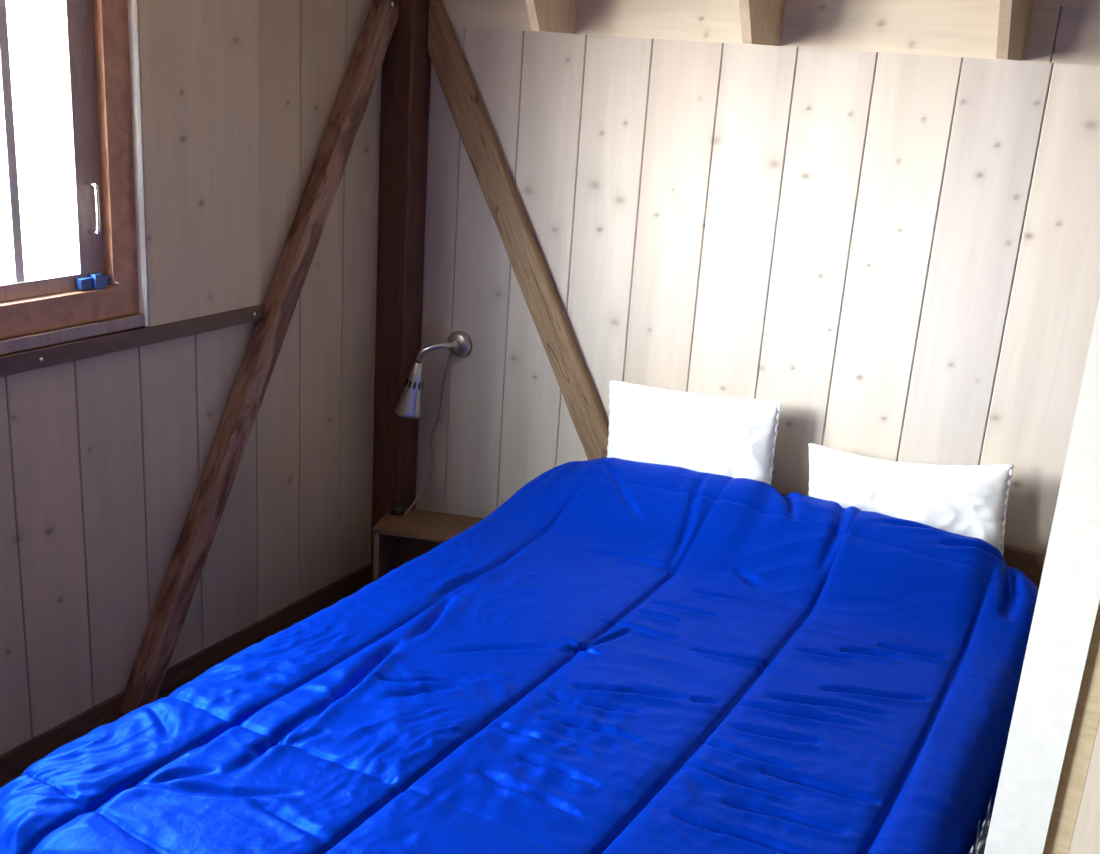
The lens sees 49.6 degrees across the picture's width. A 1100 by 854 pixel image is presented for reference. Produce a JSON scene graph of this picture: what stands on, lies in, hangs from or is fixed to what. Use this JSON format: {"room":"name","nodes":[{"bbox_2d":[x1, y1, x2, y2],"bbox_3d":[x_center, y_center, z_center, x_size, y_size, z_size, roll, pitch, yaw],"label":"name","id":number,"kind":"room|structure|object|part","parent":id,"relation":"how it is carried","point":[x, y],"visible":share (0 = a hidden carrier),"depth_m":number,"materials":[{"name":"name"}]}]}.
{"room":"bedroom","nodes":[
{"label":"bedroom","id":0,"kind":"room"},
{"bbox_2d":[0,577,372,787],"bbox_3d":[-0.460,1.450,1.100,3.530,0.080,5.520,13,20,27],"label":"floor","id":1,"kind":"structure","parent":0,"point":[6,778],"depth_m":3.27,"materials":[{"name":"brown wood"}]},
{"bbox_2d":[371,0,430,576],"bbox_3d":[-0.453,-0.598,3.632,0.115,2.300,0.098,13,20,27],"label":"post","id":2,"kind":"object","parent":1,"relation":"on","point":[405,90],"visible":0.82,"depth_m":3.61,"materials":[{"name":"brown wood"}]},
{"bbox_2d":[372,508,483,581],"bbox_3d":[-0.360,0.441,3.691,0.340,0.300,0.195,7,18,8],"label":"nightstand","id":3,"kind":"object","parent":1,"relation":"on","point":[398,540],"visible":0.24,"depth_m":3.67,"materials":[{"name":"brown wood"}]},
{"bbox_3d":[-0.516,0.429,3.718,0.016,0.286,0.185,7,18,8],"label":"panel","id":4,"kind":"part","parent":3,"relation":"part of","materials":[{"name":"brown wood"}]},
{"bbox_2d":[390,504,404,515],"bbox_3d":[-0.475,0.255,3.707,0.044,0.028,0.044,13,20,27],"label":"plug","id":5,"kind":"object","parent":3,"relation":"on","point":[396,509],"visible":1,"depth_m":3.69,"materials":[{"name":"black plastic"}]},
{"bbox_3d":[-0.344,0.392,3.764,0.299,0.221,0.012,7,18,8],"label":"panel","id":6,"kind":"part","parent":3,"relation":"part of","materials":[{"name":"brown wood"}]},
{"bbox_2d":[602,449,1045,588],"bbox_3d":[0.163,0.711,2.429,1.220,0.612,2.022,13,20,27],"label":"bed","id":7,"kind":"object","parent":1,"relation":"on","point":[1030,563],"visible":0.03,"depth_m":2.92,"materials":[{"name":"brown wood"}]},
{"bbox_3d":[0.166,0.654,2.409,1.176,0.207,1.957,13,20,27],"label":"mattress","id":8,"kind":"object","parent":7,"relation":"on","visible":0},
{"bbox_2d":[0,457,1038,853],"bbox_3d":[0.108,0.590,2.300,1.407,0.492,1.945,13,20,27],"label":"quilt","id":9,"kind":"object","parent":8,"relation":"on","point":[622,656],"visible":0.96,"depth_m":2.18,"materials":[{"name":"blue fabric"}]},
{"bbox_2d":[968,796,991,853],"bbox_3d":[0.666,0.752,1.888,0.018,0.325,0.200,13,20,27],"label":"patterned cloth","id":10,"kind":"object","parent":9,"relation":"attached to","point":[981,838],"visible":0.91,"depth_m":1.89,"materials":[{"name":"grey fabric"}]},
{"bbox_2d":[607,381,781,484],"bbox_3d":[0.376,0.074,3.245,0.524,0.386,0.130,12,19,25],"label":"pillow","id":11,"kind":"object","parent":8,"relation":"on","point":[735,437],"visible":0.62,"depth_m":3.18,"materials":[{"name":"white fabric"}]},
{"bbox_2d":[808,443,1013,555],"bbox_3d":[0.884,0.211,2.978,0.533,0.347,0.123,14,20,29],"label":"pillow","id":12,"kind":"object","parent":8,"relation":"on","point":[971,501],"visible":0.48,"depth_m":2.90,"materials":[{"name":"white fabric"}]},
{"bbox_2d":[984,297,1099,853],"bbox_3d":[0.660,0.157,1.482,0.070,2.300,0.068,13,20,27],"label":"post","id":13,"kind":"object","parent":1,"relation":"on","point":[1068,597],"visible":1,"depth_m":1.49,"materials":[{"name":"white paint"}]},
{"bbox_2d":[0,0,381,754],"bbox_3d":[-1.846,-0.026,1.512,0.150,2.400,5.300,13,20,27],"label":"wall","id":14,"kind":"structure","parent":0,"point":[103,458],"depth_m":3.05,"materials":[{"name":"grey wood"}]},
{"bbox_2d":[0,0,144,354],"bbox_3d":[-1.357,-0.571,2.173,0.124,0.996,1.423,13,20,27],"label":"window","id":15,"kind":"structure","parent":14,"relation":"in","point":[100,282],"depth_m":2.68,"materials":[{"name":"brown wood"}]},
{"bbox_3d":[-1.200,-0.658,2.442,0.043,0.817,0.622,13,20,27],"label":"sash","id":16,"kind":"part","parent":15,"relation":"part of","materials":[{"name":"brown wood"}]},
{"bbox_3d":[-1.342,-0.098,2.293,0.014,0.027,1.423,13,20,27],"label":"sill","id":17,"kind":"part","parent":15,"relation":"part of","materials":[{"name":"brown wood"}]},
{"bbox_3d":[-1.044,-0.500,2.719,0.037,0.120,0.009,13,20,27],"label":"handle","id":18,"kind":"part","parent":15,"relation":"part of","materials":[{"name":"silver metal"}]},
{"bbox_2d":[127,0,147,326],"bbox_3d":[-0.943,-0.863,2.698,0.024,1.296,0.008,13,20,27],"label":"trim","id":19,"kind":"structure","parent":14,"relation":"attached to","point":[132,4],"depth_m":2.77,"materials":[{"name":"white paint"}]},
{"bbox_2d":[120,0,398,713],"bbox_3d":[-0.772,-0.277,3.221,0.070,1.888,1.046,13,20,27],"label":"diagonal brace","id":20,"kind":"object","parent":14,"relation":"attached to","point":[166,622],"visible":1,"depth_m":3.21,"materials":[{"name":"wood"}]},
{"bbox_2d":[415,27,1099,554],"bbox_3d":[0.971,-0.299,2.997,3.520,2.400,0.120,13,20,27],"label":"wall","id":21,"kind":"structure","parent":0,"point":[834,237],"depth_m":3.10,"materials":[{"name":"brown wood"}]},
{"bbox_2d":[395,330,471,514],"bbox_3d":[-0.372,-0.019,3.702,0.239,0.563,0.186,-1,18,-17],"label":"wall lamp","id":22,"kind":"object","parent":21,"relation":"attached to","point":[459,343],"depth_m":3.65,"materials":[{"name":"metal"}]},
{"bbox_3d":[-0.433,-0.118,3.664,0.083,0.178,0.083,13,20,27],"label":"lamp shade","id":23,"kind":"part","parent":22,"relation":"part of","materials":[{"name":"metal"}]},
{"bbox_3d":[-0.398,0.017,3.706,0.070,0.489,0.197,13,20,27],"label":"lamp cord","id":24,"kind":"part","parent":22,"relation":"part of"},
{"bbox_3d":[-0.341,-0.231,3.632,0.132,0.064,0.043,-2,19,-20],"label":"arm","id":25,"kind":"part","parent":22,"relation":"part of","materials":[{"name":"metal"}]},
{"bbox_3d":[-0.282,-0.256,3.668,0.080,0.080,0.026,13,20,27],"label":"wall plate","id":26,"kind":"part","parent":22,"relation":"part of","materials":[{"name":"metal"}]},
{"bbox_2d":[427,0,608,459],"bbox_3d":[0.055,-0.284,3.454,1.050,1.869,0.030,13,20,27],"label":"diagonal brace","id":27,"kind":"object","parent":21,"relation":"attached to","point":[478,138],"visible":0.59,"depth_m":3.45,"materials":[{"name":"brown wood"}]},
{"bbox_2d":[526,0,577,33],"bbox_3d":[-0.035,-1.282,2.979,0.024,0.548,0.455,13,20,27],"label":"bracket","id":28,"kind":"object","parent":21,"relation":"attached to","point":[558,16],"visible":1,"depth_m":3.13,"materials":[{"name":"brown wood"}]},
{"bbox_2d":[739,0,784,45],"bbox_3d":[0.469,-1.163,2.710,0.024,0.548,0.455,13,20,27],"label":"bracket","id":29,"kind":"object","parent":21,"relation":"attached to","point":[761,20],"visible":1,"depth_m":2.84,"materials":[{"name":"brown wood"}]},
{"bbox_2d":[442,0,1099,65],"bbox_3d":[0.535,-1.232,2.938,2.198,0.548,0.022,13,20,27],"label":"ceiling","id":30,"kind":"structure","parent":21,"relation":"attached to","point":[1059,31],"depth_m":2.87,"materials":[{"name":"beige wood"}]},
{"bbox_2d":[996,0,1032,60],"bbox_3d":[0.971,-1.044,2.443,0.024,0.548,0.455,13,20,27],"label":"bracket","id":31,"kind":"object","parent":21,"relation":"attached to","point":[1014,15],"visible":1,"depth_m":2.54,"materials":[{"name":"brown wood"}]},
{"bbox_2d":[1069,721,1099,853],"bbox_3d":[1.182,0.278,1.210,1.074,2.300,0.059,13,20,27],"label":"wall partition","id":32,"kind":"structure","parent":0,"point":[1086,834],"depth_m":1.53,"materials":[{"name":"brown wood"}]},
{"bbox_2d":[1043,604,1099,853],"bbox_3d":[0.705,0.166,1.463,0.028,2.300,0.054,13,20,27],"label":"batten","id":33,"kind":"object","parent":32,"relation":"attached to","point":[1086,720],"visible":1,"depth_m":1.52,"materials":[{"name":"brown wood"}]},
{"bbox_3d":[-2.047,0.100,1.067,0.040,2.300,4.276,13,20,27],"label":"wall","id":34,"kind":"structure","parent":0,"visible":0},
{"bbox_2d":[0,304,263,376],"bbox_3d":[-1.928,0.210,1.314,0.028,0.042,4.580,13,20,27],"label":"trim","id":35,"kind":"structure","parent":34,"relation":"attached to","point":[21,361],"depth_m":2.81,"materials":[{"name":"brown wood"}]},
{"bbox_2d":[0,564,372,775],"bbox_3d":[-1.890,1.070,1.783,0.014,0.045,5.188,13,20,27],"label":"baseboard","id":36,"kind":"structure","parent":34,"relation":"attached to","point":[59,734],"depth_m":3.28,"materials":[{"name":"brown wood"}]}
]}

